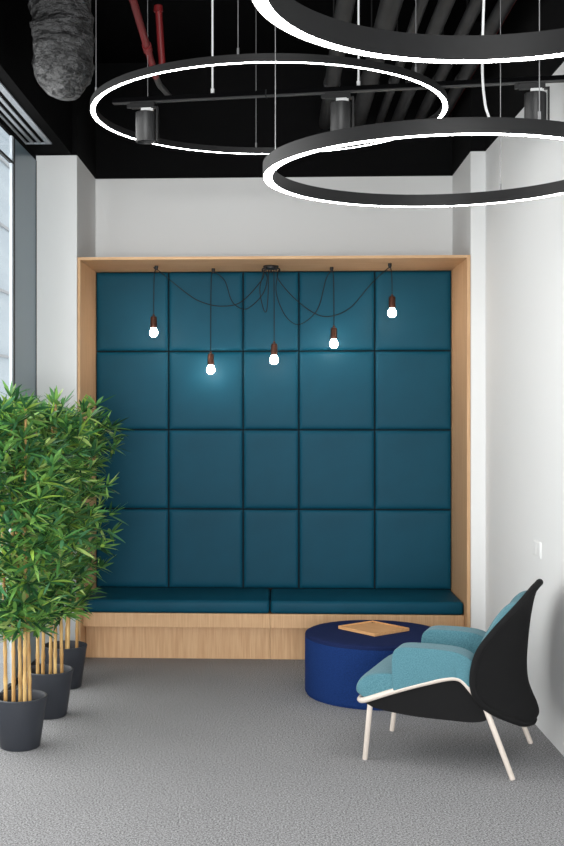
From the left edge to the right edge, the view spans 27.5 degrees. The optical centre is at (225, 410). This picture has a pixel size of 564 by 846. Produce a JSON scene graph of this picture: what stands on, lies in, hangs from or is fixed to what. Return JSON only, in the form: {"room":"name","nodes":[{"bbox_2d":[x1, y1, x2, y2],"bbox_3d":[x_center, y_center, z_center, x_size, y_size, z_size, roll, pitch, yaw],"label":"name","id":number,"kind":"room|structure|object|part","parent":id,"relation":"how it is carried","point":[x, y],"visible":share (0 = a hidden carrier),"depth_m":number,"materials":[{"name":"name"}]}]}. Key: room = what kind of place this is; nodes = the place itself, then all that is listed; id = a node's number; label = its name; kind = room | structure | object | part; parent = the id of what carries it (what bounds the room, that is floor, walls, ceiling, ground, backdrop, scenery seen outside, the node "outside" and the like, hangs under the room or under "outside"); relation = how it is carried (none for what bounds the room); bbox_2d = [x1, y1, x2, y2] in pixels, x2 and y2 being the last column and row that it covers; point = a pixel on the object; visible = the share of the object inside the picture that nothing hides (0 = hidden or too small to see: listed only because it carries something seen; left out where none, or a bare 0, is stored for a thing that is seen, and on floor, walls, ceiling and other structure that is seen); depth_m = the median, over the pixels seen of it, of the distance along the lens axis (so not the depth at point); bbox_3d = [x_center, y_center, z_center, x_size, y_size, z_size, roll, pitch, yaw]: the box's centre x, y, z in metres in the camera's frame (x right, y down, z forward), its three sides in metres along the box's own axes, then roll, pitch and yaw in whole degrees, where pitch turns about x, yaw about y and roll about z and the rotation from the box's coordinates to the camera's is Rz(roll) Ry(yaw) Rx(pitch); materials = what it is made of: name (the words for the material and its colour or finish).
{"room":"common room","nodes":[
{"label":"common room","id":0,"kind":"room"},
{"bbox_2d":[0,45,71,154],"bbox_3d":[-1.375,-1.721,1.787,0.235,0.098,11.450,0,0,3],"label":"ceiling","id":1,"kind":"structure","parent":0,"point":[13,80],"depth_m":6.53,"materials":[{"name":"black paint"}]},
{"bbox_2d":[0,82,51,144],"bbox_3d":[-1.409,-1.667,1.721,0.163,0.009,10.915,0,0,3],"label":"ceiling vent","id":2,"kind":"object","parent":1,"relation":"in","point":[3,89],"visible":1,"depth_m":6.61,"materials":[{"name":"silver metal"}]},
{"bbox_2d":[0,0,71,138],"bbox_3d":[-1.262,-2.135,1.782,0.010,0.730,11.450,0,0,3],"label":"ceiling","id":3,"kind":"structure","parent":0,"point":[16,38],"depth_m":6.07,"materials":[{"name":"black paint"}]},
{"bbox_2d":[36,60,95,663],"bbox_3d":[-1.084,-0.425,8.006,0.268,4.150,1.000,0,0,3],"label":"column","id":4,"kind":"structure","parent":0,"point":[66,184],"depth_m":7.51,"materials":[{"name":"paint"}]},
{"bbox_2d":[96,60,451,256],"bbox_3d":[0.339,-0.425,8.328,2.546,4.150,0.230,0,0,3],"label":"wall","id":5,"kind":"structure","parent":0,"point":[152,200],"depth_m":8.22,"materials":[{"name":"paint"}]},
{"bbox_2d":[0,657,563,845],"bbox_3d":[0.077,1.700,2.224,3.097,0.100,12.450,0,0,3],"label":"floor","id":6,"kind":"structure","parent":0,"point":[145,751],"depth_m":5.25,"materials":[{"name":"carpet"}]},
{"bbox_2d":[0,689,47,751],"bbox_3d":[-1.013,1.525,5.660,0.268,0.250,0.268,0,0,3],"label":"pot","id":7,"kind":"object","parent":6,"relation":"on","point":[21,715],"depth_m":5.57,"materials":[{"name":"grey"}]},
{"bbox_2d":[27,664,73,719],"bbox_3d":[-0.962,1.525,6.239,0.268,0.250,0.268,0,0,3],"label":"pot","id":8,"kind":"object","parent":6,"relation":"on","point":[55,681],"depth_m":6.15,"materials":[{"name":"grey"}]},
{"bbox_2d":[0,380,104,751],"bbox_3d":[-0.943,0.748,5.619,0.720,1.805,0.757,0,0,3],"label":"bamboo","id":9,"kind":"object","parent":6,"relation":"on","point":[22,711],"visible":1,"depth_m":5.53,"materials":[{"name":"green plant"}]},
{"bbox_2d":[0,385,112,719],"bbox_3d":[-0.953,0.754,6.222,0.697,1.792,0.756,0,0,25],"label":"bamboo","id":10,"kind":"object","parent":6,"relation":"on","point":[55,679],"visible":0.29,"depth_m":6.14,"materials":[{"name":"green plant"}]},
{"bbox_2d":[45,640,86,689],"bbox_3d":[-0.965,1.525,6.889,0.268,0.250,0.268,0,0,3],"label":"pot","id":11,"kind":"object","parent":6,"relation":"on","point":[74,652],"depth_m":6.82,"materials":[{"name":"grey"}]},
{"bbox_2d":[43,393,133,689],"bbox_3d":[-0.894,0.772,6.878,0.706,1.756,0.766,0,0,3],"label":"bamboo","id":12,"kind":"object","parent":6,"relation":"on","point":[74,652],"visible":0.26,"depth_m":6.81,"materials":[{"name":"green plant"}]},
{"bbox_2d":[83,610,269,658],"bbox_3d":[-0.316,1.491,7.847,1.232,0.318,0.550,0,0,3],"label":"bench","id":13,"kind":"object","parent":6,"relation":"on","point":[108,634],"visible":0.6,"depth_m":7.66,"materials":[{"name":"beige wood"}]},
{"bbox_2d":[84,587,269,612],"bbox_3d":[-0.316,1.288,7.846,1.228,0.086,0.556,0,0,3],"label":"bench cushion","id":14,"kind":"object","parent":13,"relation":"on","point":[118,599],"visible":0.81,"depth_m":7.59,"materials":[{"name":"teal fabric"}]},
{"bbox_2d":[77,255,469,656],"bbox_3d":[0.316,0.324,7.784,2.540,2.652,0.689,0,0,3],"label":"frame","id":15,"kind":"object","parent":6,"relation":"on","point":[88,268],"visible":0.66,"depth_m":7.73,"materials":[{"name":"brown wood"}]},
{"bbox_2d":[97,509,167,586],"bbox_3d":[-0.663,0.970,8.131,0.508,0.549,0.028,0,0,3],"label":"wall panel","id":16,"kind":"object","parent":15,"relation":"attached to","point":[141,560],"visible":0.8,"depth_m":8.12,"materials":[{"name":"teal fabric"}]},
{"bbox_2d":[97,430,167,507],"bbox_3d":[-0.663,0.412,8.131,0.508,0.550,0.028,0,0,3],"label":"wall panel","id":17,"kind":"object","parent":15,"relation":"attached to","point":[142,472],"visible":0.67,"depth_m":8.12,"materials":[{"name":"teal fabric"}]},
{"bbox_2d":[97,352,167,428],"bbox_3d":[-0.663,-0.144,8.131,0.508,0.546,0.028,0,0,3],"label":"wall panel","id":18,"kind":"object","parent":15,"relation":"attached to","point":[139,380],"visible":0.86,"depth_m":8.12,"materials":[{"name":"teal fabric"}]},
{"bbox_2d":[97,273,167,350],"bbox_3d":[-0.663,-0.702,8.131,0.508,0.553,0.028,0,0,3],"label":"wall panel","id":19,"kind":"object","parent":15,"relation":"attached to","point":[124,300],"visible":0.99,"depth_m":8.12,"materials":[{"name":"teal fabric"}]},
{"bbox_2d":[169,509,242,587],"bbox_3d":[-0.142,0.970,8.108,0.518,0.549,0.028,0,0,3],"label":"wall panel","id":20,"kind":"object","parent":15,"relation":"attached to","point":[206,545],"visible":1,"depth_m":8.10,"materials":[{"name":"teal fabric"}]},
{"bbox_2d":[169,430,242,508],"bbox_3d":[-0.142,0.412,8.108,0.518,0.550,0.028,0,0,3],"label":"wall panel","id":21,"kind":"object","parent":15,"relation":"attached to","point":[206,466],"visible":1,"depth_m":8.10,"materials":[{"name":"teal fabric"}]},
{"bbox_2d":[169,352,242,428],"bbox_3d":[-0.142,-0.144,8.108,0.518,0.546,0.028,0,0,3],"label":"wall panel","id":22,"kind":"object","parent":15,"relation":"attached to","point":[198,399],"visible":0.99,"depth_m":8.10,"materials":[{"name":"teal fabric"}]},
{"bbox_2d":[169,272,242,350],"bbox_3d":[-0.142,-0.702,8.108,0.518,0.553,0.028,0,0,3],"label":"wall panel","id":23,"kind":"object","parent":15,"relation":"attached to","point":[189,318],"visible":0.99,"depth_m":8.10,"materials":[{"name":"teal fabric"}]},
{"bbox_2d":[244,510,297,587],"bbox_3d":[0.316,0.970,8.088,0.384,0.549,0.028,0,0,3],"label":"wall panel","id":24,"kind":"object","parent":15,"relation":"attached to","point":[270,536],"visible":1,"depth_m":8.07,"materials":[{"name":"teal fabric"}]},
{"bbox_2d":[244,430,297,508],"bbox_3d":[0.316,0.412,8.088,0.384,0.550,0.028,0,0,3],"label":"wall panel","id":25,"kind":"object","parent":15,"relation":"attached to","point":[270,456],"visible":1,"depth_m":8.07,"materials":[{"name":"teal fabric"}]},
{"bbox_2d":[244,352,297,428],"bbox_3d":[0.316,-0.144,8.088,0.384,0.546,0.028,0,0,3],"label":"wall panel","id":26,"kind":"object","parent":15,"relation":"attached to","point":[270,390],"visible":0.99,"depth_m":8.07,"materials":[{"name":"teal fabric"}]},
{"bbox_2d":[244,272,297,350],"bbox_3d":[0.316,-0.702,8.088,0.384,0.553,0.028,0,0,3],"label":"wall panel","id":27,"kind":"object","parent":15,"relation":"attached to","point":[258,324],"visible":0.96,"depth_m":8.07,"materials":[{"name":"teal fabric"}]},
{"bbox_2d":[150,263,395,373],"bbox_3d":[0.316,-0.620,7.819,1.658,0.729,0.237,0,0,4],"label":"pendant light","id":28,"kind":"object","parent":15,"relation":"hanging from","point":[392,312],"visible":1,"depth_m":7.78,"materials":[{"name":"black"}]},
{"bbox_2d":[150,314,157,336],"bbox_3d":[-0.490,-0.579,7.789,0.056,0.155,0.055,0,0,3],"label":"socket","id":29,"kind":"object","parent":28,"relation":"attached to","point":[153,320],"depth_m":7.77,"materials":[{"name":"metal"}]},
{"bbox_3d":[-0.116,-0.814,7.790,0.754,0.325,0.012,0,0,-1],"label":"cord","id":30,"kind":"part","parent":28,"relation":"part of","materials":[{"name":"black plastic"}]},
{"bbox_2d":[207,352,214,373],"bbox_3d":[-0.105,-0.333,7.942,0.056,0.155,0.055,0,0,3],"label":"socket","id":31,"kind":"object","parent":28,"relation":"attached to","point":[210,369],"depth_m":7.92,"materials":[{"name":"metal"}]},
{"bbox_3d":[0.089,-0.687,7.881,0.412,0.564,0.038,0,0,22],"label":"cord","id":32,"kind":"part","parent":28,"relation":"part of","materials":[{"name":"black plastic"}]},
{"bbox_3d":[0.258,-0.810,7.766,0.066,0.290,0.005,0,0,3],"label":"cord","id":33,"kind":"part","parent":28,"relation":"part of","materials":[{"name":"black plastic"}]},
{"bbox_2d":[270,341,277,363],"bbox_3d":[0.326,-0.394,7.783,0.056,0.155,0.055,0,0,3],"label":"socket","id":34,"kind":"object","parent":28,"relation":"attached to","point":[274,359],"depth_m":7.76,"materials":[{"name":"metal"}]},
{"bbox_3d":[0.325,-0.712,7.783,0.008,0.504,0.005,0,0,3],"label":"cord","id":35,"kind":"part","parent":28,"relation":"part of","materials":[{"name":"black plastic"}]},
{"bbox_3d":[0.538,-0.774,7.835,0.410,0.388,0.024,0,0,-11],"label":"cord","id":36,"kind":"part","parent":28,"relation":"part of","materials":[{"name":"black plastic"}]},
{"bbox_2d":[330,325,337,347],"bbox_3d":[0.738,-0.507,7.865,0.056,0.155,0.055,0,0,3],"label":"bulb","id":37,"kind":"object","parent":28,"relation":"attached to","point":[333,343],"depth_m":7.85,"materials":[{"name":"glass"}]},
{"bbox_3d":[0.726,-0.802,7.724,0.777,0.340,0.020,0,0,9],"label":"cord","id":38,"kind":"part","parent":28,"relation":"part of","materials":[{"name":"black plastic"}]},
{"bbox_2d":[388,294,395,316],"bbox_3d":[1.108,-0.702,7.669,0.056,0.155,0.055,0,0,3],"label":"socket","id":39,"kind":"object","parent":28,"relation":"attached to","point":[392,312],"depth_m":7.65,"materials":[{"name":"metal"}]},
{"bbox_2d":[299,510,373,588],"bbox_3d":[0.777,0.970,8.068,0.523,0.549,0.028,0,0,3],"label":"wall panel","id":40,"kind":"object","parent":15,"relation":"attached to","point":[336,547],"visible":1,"depth_m":8.05,"materials":[{"name":"teal fabric"}]},
{"bbox_2d":[299,430,373,508],"bbox_3d":[0.777,0.412,8.068,0.523,0.550,0.028,0,0,3],"label":"wall panel","id":41,"kind":"object","parent":15,"relation":"attached to","point":[336,467],"visible":1,"depth_m":8.05,"materials":[{"name":"teal fabric"}]},
{"bbox_2d":[299,351,373,428],"bbox_3d":[0.777,-0.144,8.068,0.523,0.546,0.028,0,0,3],"label":"wall panel","id":42,"kind":"object","parent":15,"relation":"attached to","point":[336,389],"visible":1,"depth_m":8.05,"materials":[{"name":"teal fabric"}]},
{"bbox_2d":[299,271,373,350],"bbox_3d":[0.777,-0.702,8.068,0.523,0.553,0.028,0,0,3],"label":"wall panel","id":43,"kind":"object","parent":15,"relation":"attached to","point":[355,326],"visible":0.97,"depth_m":8.05,"materials":[{"name":"teal fabric"}]},
{"bbox_2d":[375,510,450,588],"bbox_3d":[1.309,0.970,8.044,0.525,0.549,0.028,0,0,3],"label":"wall panel","id":44,"kind":"object","parent":15,"relation":"attached to","point":[413,547],"visible":1,"depth_m":8.03,"materials":[{"name":"teal fabric"}]},
{"bbox_2d":[375,431,450,508],"bbox_3d":[1.309,0.412,8.044,0.525,0.550,0.028,0,0,3],"label":"wall panel","id":45,"kind":"object","parent":15,"relation":"attached to","point":[413,468],"visible":1,"depth_m":8.03,"materials":[{"name":"teal fabric"}]},
{"bbox_2d":[375,351,450,428],"bbox_3d":[1.309,-0.144,8.044,0.525,0.546,0.028,0,0,3],"label":"wall panel","id":46,"kind":"object","parent":15,"relation":"attached to","point":[413,388],"visible":1,"depth_m":8.03,"materials":[{"name":"teal fabric"}]},
{"bbox_2d":[375,271,450,349],"bbox_3d":[1.309,-0.702,8.044,0.525,0.553,0.028,0,0,3],"label":"wall panel","id":47,"kind":"object","parent":15,"relation":"attached to","point":[422,320],"visible":0.98,"depth_m":8.03,"materials":[{"name":"teal fabric"}]},
{"bbox_2d":[270,610,463,659],"bbox_3d":[0.932,1.491,7.792,1.262,0.318,0.550,0,0,3],"label":"bench","id":48,"kind":"object","parent":6,"relation":"on","point":[287,631],"visible":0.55,"depth_m":7.54,"materials":[{"name":"beige wood"}]},
{"bbox_2d":[270,588,462,614],"bbox_3d":[0.932,1.288,7.790,1.258,0.086,0.556,0,0,3],"label":"bench cushion","id":49,"kind":"object","parent":48,"relation":"on","point":[283,600],"visible":1,"depth_m":7.54,"materials":[{"name":"teal fabric"}]},
{"bbox_2d":[305,620,430,709],"bbox_3d":[0.875,1.472,6.736,0.824,0.354,0.824,0,0,3],"label":"pouf","id":50,"kind":"object","parent":6,"relation":"on","point":[336,659],"visible":0.61,"depth_m":6.46,"materials":[{"name":"blue fabric"}]},
{"bbox_2d":[338,620,408,636],"bbox_3d":[0.873,1.285,6.803,0.286,0.018,0.306,0,0,-37],"label":"serving tray","id":51,"kind":"object","parent":50,"relation":"on","point":[371,628],"visible":1,"depth_m":6.78,"materials":[{"name":"brown wood"}]},
{"bbox_2d":[356,579,542,780],"bbox_3d":[1.098,1.222,5.547,0.836,0.864,0.734,0,0,22],"label":"lounge chair","id":52,"kind":"object","parent":6,"relation":"on","point":[455,673],"visible":1,"depth_m":5.29,"materials":[{"name":"black fabric"}]},
{"bbox_3d":[0.670,1.512,5.434,0.026,0.278,0.058,0,0,-42],"label":"leg","id":53,"kind":"part","parent":52,"relation":"part of","materials":[{"name":"beige paint"}]},
{"bbox_2d":[356,654,392,696],"bbox_3d":[1.001,1.289,5.587,0.626,0.130,0.576,0,0,22],"label":"seat cushion","id":54,"kind":"object","parent":52,"relation":"on","point":[378,681],"depth_m":5.41,"materials":[{"name":"teal fabric"}]},
{"bbox_3d":[0.872,1.512,5.931,0.058,0.278,0.026,0,0,-3],"label":"leg","id":55,"kind":"part","parent":52,"relation":"part of","materials":[{"name":"beige paint"}]},
{"bbox_3d":[1.008,1.294,5.585,0.640,0.178,0.611,0,0,22],"label":"frame rail","id":56,"kind":"part","parent":52,"relation":"part of","materials":[{"name":"beige paint"}]},
{"bbox_2d":[392,642,473,689],"bbox_3d":[0.985,1.199,5.334,0.414,0.212,0.130,0,0,22],"label":"cushion","id":57,"kind":"object","parent":52,"relation":"on","point":[415,666],"depth_m":5.29,"materials":[{"name":"teal fabric"}]},
{"bbox_2d":[421,625,485,653],"bbox_3d":[1.182,1.199,5.772,0.384,0.212,0.130,0,0,22],"label":"cushion","id":58,"kind":"object","parent":52,"relation":"on","point":[468,638],"depth_m":5.73,"materials":[{"name":"teal fabric"}]},
{"bbox_3d":[1.223,1.482,5.177,0.160,0.344,0.027,0,0,30],"label":"leg","id":59,"kind":"part","parent":52,"relation":"part of","materials":[{"name":"beige paint"}]},
{"bbox_2d":[481,590,526,641],"bbox_3d":[1.332,1.091,5.451,0.207,0.443,0.645,0,0,22],"label":"cushion","id":60,"kind":"object","parent":52,"relation":"on","point":[510,625],"depth_m":5.23,"materials":[{"name":"teal fabric"}]},
{"bbox_3d":[1.446,1.482,5.722,0.158,0.344,0.027,0,0,14],"label":"leg","id":61,"kind":"part","parent":52,"relation":"part of","materials":[{"name":"beige paint"}]},
{"bbox_2d":[452,22,484,630],"bbox_3d":[1.716,-0.425,7.882,0.244,4.150,1.000,0,0,3],"label":"wall pier","id":62,"kind":"object","parent":6,"relation":"on","point":[468,152],"visible":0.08,"depth_m":7.39,"materials":[{"name":"paint"}]},
{"bbox_2d":[91,0,497,63],"bbox_3d":[0.052,-2.575,2.225,3.447,0.150,12.450,0,0,3],"label":"ceiling","id":63,"kind":"structure","parent":0,"point":[187,24],"depth_m":7.48,"materials":[{"name":"black paint"}]},
{"bbox_2d":[28,0,94,100],"bbox_3d":[-0.824,-2.037,5.754,0.333,0.986,0.997,0,0,-7],"label":"air duct","id":64,"kind":"object","parent":63,"relation":"hanging from","point":[63,40],"visible":1,"depth_m":5.46,"materials":[{"name":"metal"}]},
{"bbox_2d":[129,0,170,94],"bbox_3d":[-0.510,-2.216,4.088,0.100,0.568,6.124,0,0,3],"label":"pipe","id":65,"kind":"object","parent":63,"relation":"hanging from","point":[158,9],"visible":0.86,"depth_m":6.55,"materials":[{"name":"red metal"}]},
{"bbox_2d":[90,13,447,154],"bbox_3d":[0.212,-1.996,5.800,1.784,1.008,1.784,0,0,3],"label":"lamp","id":66,"kind":"object","parent":63,"relation":"hanging from","point":[254,58],"visible":0.83,"depth_m":5.14,"materials":[{"name":"black"}]},
{"bbox_2d":[319,0,355,129],"bbox_3d":[0.548,-2.248,4.589,0.104,0.503,7.218,0,0,3],"label":"ceiling pipe","id":67,"kind":"object","parent":63,"relation":"hanging from","point":[343,11],"visible":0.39,"depth_m":6.83,"materials":[{"name":"black metal"}]},
{"bbox_2d":[112,0,563,104],"bbox_3d":[0.511,-2.020,5.586,2.198,0.960,0.037,0,0,11],"label":"track","id":68,"kind":"object","parent":63,"relation":"hanging from","point":[359,88],"visible":1,"depth_m":5.58,"materials":[{"name":"black metal"}]},
{"bbox_2d":[127,102,158,143],"bbox_3d":[-0.416,-1.444,5.757,0.161,0.195,0.102,0,0,3],"label":"track spotlight","id":69,"kind":"object","parent":68,"relation":"attached to","point":[147,120],"visible":1,"depth_m":5.72,"materials":[{"name":"black metal"}]},
{"bbox_3d":[-0.355,-1.435,5.748,0.034,0.171,0.028,0,0,11],"label":"bracket arm","id":70,"kind":"part","parent":69,"relation":"part of","materials":[{"name":"black metal"}]},
{"bbox_3d":[-0.067,-2.034,5.694,0.017,0.932,0.017,0,0,25],"label":"hanging rod","id":71,"kind":"part","parent":68,"relation":"part of","materials":[{"name":"white plastic"}]},
{"bbox_2d":[321,92,353,130],"bbox_3d":[0.541,-1.444,5.578,0.161,0.195,0.102,0,0,3],"label":"track spotlight","id":72,"kind":"object","parent":68,"relation":"attached to","point":[340,109],"visible":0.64,"depth_m":5.54,"materials":[{"name":"black metal"}]},
{"bbox_3d":[0.603,-1.435,5.569,0.034,0.171,0.028,0,0,11],"label":"bracket arm","id":73,"kind":"part","parent":72,"relation":"part of","materials":[{"name":"black metal"}]},
{"bbox_3d":[0.641,-2.034,5.562,0.017,0.932,0.017,0,0,-20],"label":"hanging rod","id":74,"kind":"part","parent":68,"relation":"part of","materials":[{"name":"white plastic"}]},
{"bbox_2d":[514,82,549,119],"bbox_3d":[1.440,-1.444,5.410,0.161,0.195,0.102,0,0,3],"label":"track spotlight","id":75,"kind":"object","parent":68,"relation":"attached to","point":[531,99],"visible":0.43,"depth_m":5.38,"materials":[{"name":"black metal"}]},
{"bbox_3d":[1.501,-1.435,5.401,0.034,0.171,0.028,0,0,11],"label":"bracket arm","id":76,"kind":"part","parent":75,"relation":"part of","materials":[{"name":"black metal"}]},
{"bbox_2d":[351,0,403,126],"bbox_3d":[0.777,-2.244,4.579,0.122,0.512,7.218,0,0,3],"label":"ceiling pipe","id":77,"kind":"object","parent":63,"relation":"hanging from","point":[388,12],"visible":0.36,"depth_m":6.83,"materials":[{"name":"black metal"}]},
{"bbox_2d":[375,0,428,123],"bbox_3d":[0.931,-2.258,4.572,0.067,0.484,7.218,0,0,3],"label":"ceiling pipe","id":78,"kind":"object","parent":63,"relation":"hanging from","point":[419,9],"visible":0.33,"depth_m":6.74,"materials":[{"name":"black metal"}]},
{"bbox_2d":[251,0,563,63],"bbox_3d":[0.663,-1.739,2.631,1.226,1.522,1.226,0,0,3],"label":"lamp","id":79,"kind":"object","parent":63,"relation":"hanging from","point":[297,20],"visible":1,"depth_m":3.16,"materials":[{"name":"black metal"}]},
{"bbox_2d":[263,0,563,207],"bbox_3d":[0.826,-1.699,4.400,1.370,1.602,1.370,0,0,3],"label":"lamp","id":80,"kind":"object","parent":63,"relation":"hanging from","point":[500,126],"visible":0.99,"depth_m":4.01,"materials":[{"name":"black"}]},
{"bbox_2d":[391,0,455,121],"bbox_3d":[1.051,-2.252,4.567,0.093,0.497,7.218,0,0,3],"label":"ceiling pipe","id":81,"kind":"object","parent":63,"relation":"hanging from","point":[443,8],"visible":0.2,"depth_m":6.18,"materials":[{"name":"black metal"}]},
{"bbox_2d":[414,0,485,119],"bbox_3d":[1.206,-2.254,4.560,0.083,0.492,7.218,0,0,3],"label":"ceiling pipe","id":82,"kind":"object","parent":63,"relation":"hanging from","point":[474,7],"visible":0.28,"depth_m":6.73,"materials":[{"name":"black metal"}]},
{"bbox_2d":[443,0,516,117],"bbox_3d":[1.349,-2.252,4.554,0.091,0.496,7.218,0,0,3],"label":"ceiling pipe","id":83,"kind":"object","parent":63,"relation":"hanging from","point":[492,25],"visible":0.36,"depth_m":6.15,"materials":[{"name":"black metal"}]},
{"bbox_2d":[485,0,563,755],"bbox_3d":[1.582,-0.425,1.657,0.150,4.150,11.454,0,0,2],"label":"wall","id":84,"kind":"structure","parent":0,"point":[524,240],"depth_m":6.28,"materials":[{"name":"paint"}]},
{"bbox_2d":[533,539,540,558],"bbox_3d":[1.626,0.720,6.014,0.008,0.084,0.180,0,0,3],"label":"wall switch","id":85,"kind":"object","parent":84,"relation":"attached to","point":[536,544],"visible":1,"depth_m":5.99,"materials":[{"name":"plastic"}]},
{"bbox_3d":[-1.705,-0.425,-1.326,0.150,4.150,5.200,0,0,3],"label":"wall","id":86,"kind":"structure","parent":0,"visible":0},
{"bbox_2d":[0,117,36,691],"bbox_3d":[-1.383,-0.425,4.390,0.022,4.150,6.250,0,0,3],"label":"window","id":87,"kind":"structure","parent":86,"relation":"in","point":[22,161],"depth_m":7.11,"materials":[{"name":"black"}]},
{"bbox_3d":[-1.261,-0.010,7.199,0.016,3.250,0.603,0,0,3],"label":"panel","id":88,"kind":"part","parent":87,"relation":"part of","materials":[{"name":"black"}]},
{"label":"outside","id":89,"kind":"structure","parent":0,"visible":0},
{"bbox_2d":[0,472,8,691],"bbox_3d":[-15.378,2.200,10.689,28.330,0.100,60.000,0,0,3],"label":"ground","id":90,"kind":"structure","parent":89,"point":[1,643],"depth_m":9.79,"materials":[{"name":"grey"}]},
{"bbox_2d":[0,126,8,399],"bbox_3d":[-12.720,-5.100,62.122,9.100,14.500,67.000,0,0,3],"label":"office building","id":91,"kind":"structure","parent":90,"relation":"on","point":[4,137],"depth_m":46.49,"materials":[{"name":"silver metal"}]}
]}

